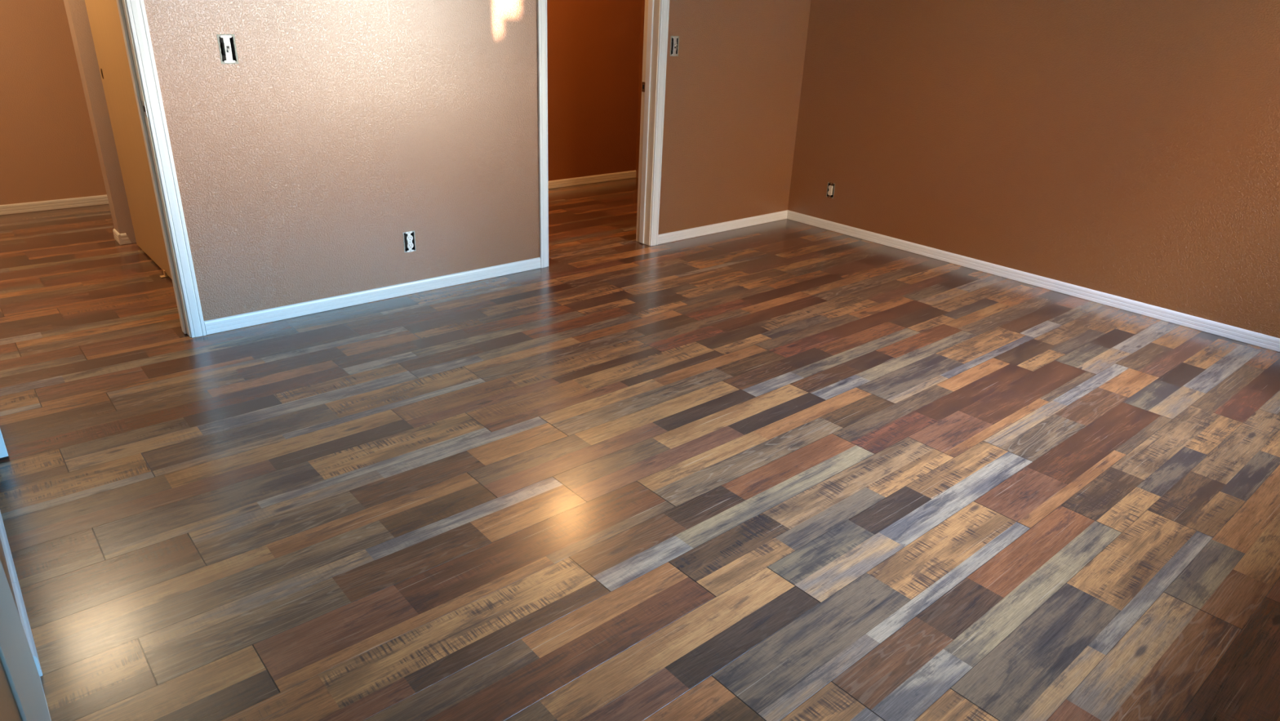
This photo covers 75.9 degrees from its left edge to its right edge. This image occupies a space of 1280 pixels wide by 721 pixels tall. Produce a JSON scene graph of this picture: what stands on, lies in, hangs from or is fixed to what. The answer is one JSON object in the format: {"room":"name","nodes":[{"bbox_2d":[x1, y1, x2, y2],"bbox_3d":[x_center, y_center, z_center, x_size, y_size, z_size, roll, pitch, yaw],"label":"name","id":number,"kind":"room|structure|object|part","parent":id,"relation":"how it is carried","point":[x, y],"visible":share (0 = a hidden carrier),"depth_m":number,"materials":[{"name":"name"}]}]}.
{"room":"empty living room","nodes":[
{"label":"empty living room","id":0,"kind":"room"},
{"bbox_2d":[0,429,8,457],"bbox_3d":[-2.290,-0.734,2.536,0.042,2.020,0.772,-17,30,-37],"label":"door leaf","id":1,"kind":"structure","parent":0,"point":[3,452],"depth_m":2.67,"materials":[{"name":"white paint"}]},
{"bbox_2d":[0,537,22,720],"bbox_3d":[-1.123,-0.264,1.077,0.120,2.440,4.590,-17,30,-37],"label":"wall","id":2,"kind":"structure","parent":0,"point":[9,711],"depth_m":1.04,"materials":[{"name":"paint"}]},
{"bbox_2d":[0,511,42,676],"bbox_3d":[-1.725,0.502,2.232,0.012,0.063,1.128,-17,30,-37],"label":"baseboard","id":3,"kind":"structure","parent":2,"relation":"attached to","point":[20,601],"depth_m":2.02,"materials":[{"name":"white paint"}]},
{"bbox_2d":[0,560,51,720],"bbox_3d":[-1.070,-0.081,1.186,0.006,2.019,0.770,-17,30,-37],"label":"door","id":4,"kind":"structure","parent":2,"relation":"in","point":[16,658],"depth_m":1.38,"materials":[{"name":"beige paint"}]},
{"bbox_3d":[-1.109,0.841,1.591,0.006,0.005,0.770,-17,30,-37],"label":"sill","id":5,"kind":"part","parent":4,"relation":"part of","materials":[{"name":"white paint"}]},
{"bbox_2d":[0,0,106,204],"bbox_3d":[-4.496,-2.002,4.718,3.000,2.440,0.114,-17,30,-37],"label":"wall","id":6,"kind":"structure","parent":0,"point":[48,151],"depth_m":5.36,"materials":[{"name":"paint"}]},
{"bbox_2d":[0,194,108,215],"bbox_3d":[-4.546,-0.881,5.115,2.879,0.063,0.012,-17,30,-37],"label":"baseboard","id":7,"kind":"structure","parent":6,"relation":"attached to","point":[15,208],"depth_m":5.56,"materials":[{"name":"beige paint"}]},
{"bbox_2d":[63,0,136,243],"bbox_3d":[-3.049,-1.850,4.509,0.133,2.440,0.143,-17,30,-37],"label":"wall","id":8,"kind":"structure","parent":0,"point":[76,10],"depth_m":4.64,"materials":[{"name":"paint"}]},
{"bbox_2d":[112,228,122,244],"bbox_3d":[-3.146,-0.745,4.938,0.012,0.063,0.154,-17,30,-37],"label":"trim","id":9,"kind":"structure","parent":8,"relation":"attached to","point":[117,235],"depth_m":4.91,"materials":[{"name":"beige paint"}]},
{"bbox_2d":[120,233,131,244],"bbox_3d":[-3.076,-0.729,4.908,0.050,0.063,0.012,-17,30,-37],"label":"trim","id":10,"kind":"structure","parent":8,"relation":"attached to","point":[125,239],"depth_m":4.90,"materials":[{"name":"beige paint"}]},
{"bbox_2d":[143,0,810,320],"bbox_3d":[-0.754,-1.628,4.223,5.147,2.440,0.130,-17,30,-37],"label":"wall","id":11,"kind":"structure","parent":0,"point":[340,130],"depth_m":4.00,"materials":[{"name":"paint"}]},
{"bbox_2d":[115,0,206,337],"bbox_3d":[-2.291,-0.998,3.063,0.866,2.098,0.162,-17,30,-37],"label":"door frame","id":12,"kind":"structure","parent":11,"relation":"in","point":[132,13],"depth_m":3.37,"materials":[{"name":"beige paint"}]},
{"bbox_3d":[-1.979,-1.005,3.278,0.002,0.058,0.045,-17,30,-37],"label":"strike plate","id":13,"kind":"part","parent":12,"relation":"part of","materials":[{"name":"metal"}]},
{"bbox_2d":[217,34,238,63],"bbox_3d":[-1.712,-1.290,3.398,0.070,0.116,0.063,-17,30,-37],"label":"light switch","id":14,"kind":"object","parent":11,"relation":"attached to","point":[227,45],"visible":1,"depth_m":3.40,"materials":[{"name":"plastic"}]},
{"bbox_2d":[204,257,541,334],"bbox_3d":[-1.268,-0.359,4.238,1.809,0.063,0.012,-17,30,-37],"label":"baseboard","id":15,"kind":"structure","parent":11,"relation":"attached to","point":[264,316],"depth_m":4.12,"materials":[{"name":"white paint"}]},
{"bbox_2d":[403,230,416,252],"bbox_3d":[-1.194,-0.615,4.221,0.066,0.108,0.054,-17,30,-37],"label":"power outlet","id":16,"kind":"object","parent":11,"relation":"attached to","point":[409,238],"visible":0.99,"depth_m":4.21,"materials":[{"name":"plastic"}]},
{"bbox_2d":[406,235,413,240],"bbox_3d":[-1.177,-0.625,4.196,0.034,0.029,0.003,-17,30,-37],"label":"receptacle","id":17,"kind":"object","parent":16,"relation":"attached to","point":[409,237],"depth_m":4.19,"materials":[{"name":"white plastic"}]},
{"bbox_2d":[407,242,413,248],"bbox_3d":[-1.179,-0.589,4.212,0.034,0.029,0.003,-17,30,-37],"label":"receptacle","id":18,"kind":"object","parent":16,"relation":"attached to","point":[410,245],"depth_m":4.21,"materials":[{"name":"white plastic"}]},
{"bbox_2d":[537,0,669,267],"bbox_3d":[-0.242,-1.633,4.707,0.916,2.098,0.162,-17,30,-37],"label":"door frame","id":19,"kind":"structure","parent":11,"relation":"in","point":[656,14],"depth_m":4.91,"materials":[{"name":"beige paint"}]},
{"bbox_3d":[-0.519,-1.509,4.396,0.058,2.098,0.016,-17,30,-37],"label":"casing","id":20,"kind":"part","parent":19,"relation":"part of","materials":[{"name":"white paint"}]},
{"bbox_3d":[0.036,-1.758,5.018,0.058,2.098,0.016,-17,30,-37],"label":"casing","id":21,"kind":"part","parent":19,"relation":"part of","materials":[{"name":"beige paint"}]},
{"bbox_3d":[0.023,-1.670,5.011,0.002,0.058,0.030,-17,30,-37],"label":"strike plate","id":22,"kind":"part","parent":19,"relation":"part of","materials":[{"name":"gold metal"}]},
{"bbox_3d":[0.131,-1.710,4.918,0.058,2.098,0.016,-17,30,-37],"label":"casing","id":23,"kind":"part","parent":19,"relation":"part of","materials":[{"name":"white paint"}]},
{"bbox_2d":[670,35,679,56],"bbox_3d":[0.198,-1.889,4.928,0.070,0.116,0.063,-17,30,-37],"label":"light switch","id":24,"kind":"object","parent":11,"relation":"attached to","point":[674,43],"visible":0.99,"depth_m":4.92,"materials":[{"name":"plastic"}]},
{"bbox_2d":[657,209,787,244],"bbox_3d":[0.605,-0.939,5.742,1.298,0.063,0.012,-17,30,-37],"label":"baseboard","id":25,"kind":"structure","parent":11,"relation":"attached to","point":[665,237],"depth_m":5.70,"materials":[{"name":"white paint"}]},
{"bbox_2d":[546,0,641,181],"bbox_3d":[-1.475,-2.338,5.773,4.020,2.440,0.143,-17,30,-37],"label":"wall","id":26,"kind":"structure","parent":0,"point":[593,46],"depth_m":6.75,"materials":[{"name":"paint"}]},
{"bbox_2d":[548,169,635,188],"bbox_3d":[-1.474,-1.225,6.193,3.790,0.063,0.012,-17,30,-37],"label":"baseboard","id":27,"kind":"structure","parent":26,"relation":"attached to","point":[630,174],"depth_m":7.04,"materials":[{"name":"beige paint"}]},
{"bbox_2d":[0,177,1279,720],"bbox_3d":[-0.789,-0.062,3.726,6.500,0.030,7.570,-17,30,-37],"label":"floor","id":28,"kind":"structure","parent":0,"point":[786,469],"depth_m":2.64,"materials":[{"name":"brown wood"}]},
{"bbox_2d":[160,270,168,277],"bbox_3d":[-2.541,-0.470,4.407,0.068,0.033,0.032,-17,30,-37],"label":"guide","id":29,"kind":"object","parent":28,"relation":"on","point":[164,272],"visible":0.75,"depth_m":4.39,"materials":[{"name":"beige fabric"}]},
{"bbox_2d":[635,0,1279,337],"bbox_3d":[2.123,-1.736,4.744,0.140,2.440,6.347,-17,30,-37],"label":"wall","id":30,"kind":"structure","parent":0,"point":[1130,149],"depth_m":4.54,"materials":[{"name":"paint"}]},
{"bbox_2d":[826,182,835,198],"bbox_3d":[1.362,-1.207,5.811,0.054,0.108,0.066,-17,30,-37],"label":"power outlet","id":31,"kind":"object","parent":30,"relation":"attached to","point":[831,186],"visible":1,"depth_m":5.80,"materials":[{"name":"plastic"}]},
{"bbox_2d":[786,209,1279,351],"bbox_3d":[2.547,-0.366,4.621,0.012,0.063,4.450,-17,30,-37],"label":"baseboard","id":32,"kind":"structure","parent":30,"relation":"attached to","point":[1263,340],"depth_m":4.74,"materials":[{"name":"white paint"}]},
{"bbox_3d":[-2.385,-1.588,3.974,0.100,2.440,1.627,-17,30,-37],"label":"wall","id":33,"kind":"structure","parent":0,"visible":0},
{"bbox_2d":[84,0,171,278],"bbox_3d":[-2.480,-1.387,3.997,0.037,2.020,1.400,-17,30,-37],"label":"slab door","id":34,"kind":"structure","parent":33,"relation":"in","point":[104,17],"depth_m":4.29,"materials":[{"name":"beige wood"}]}
]}

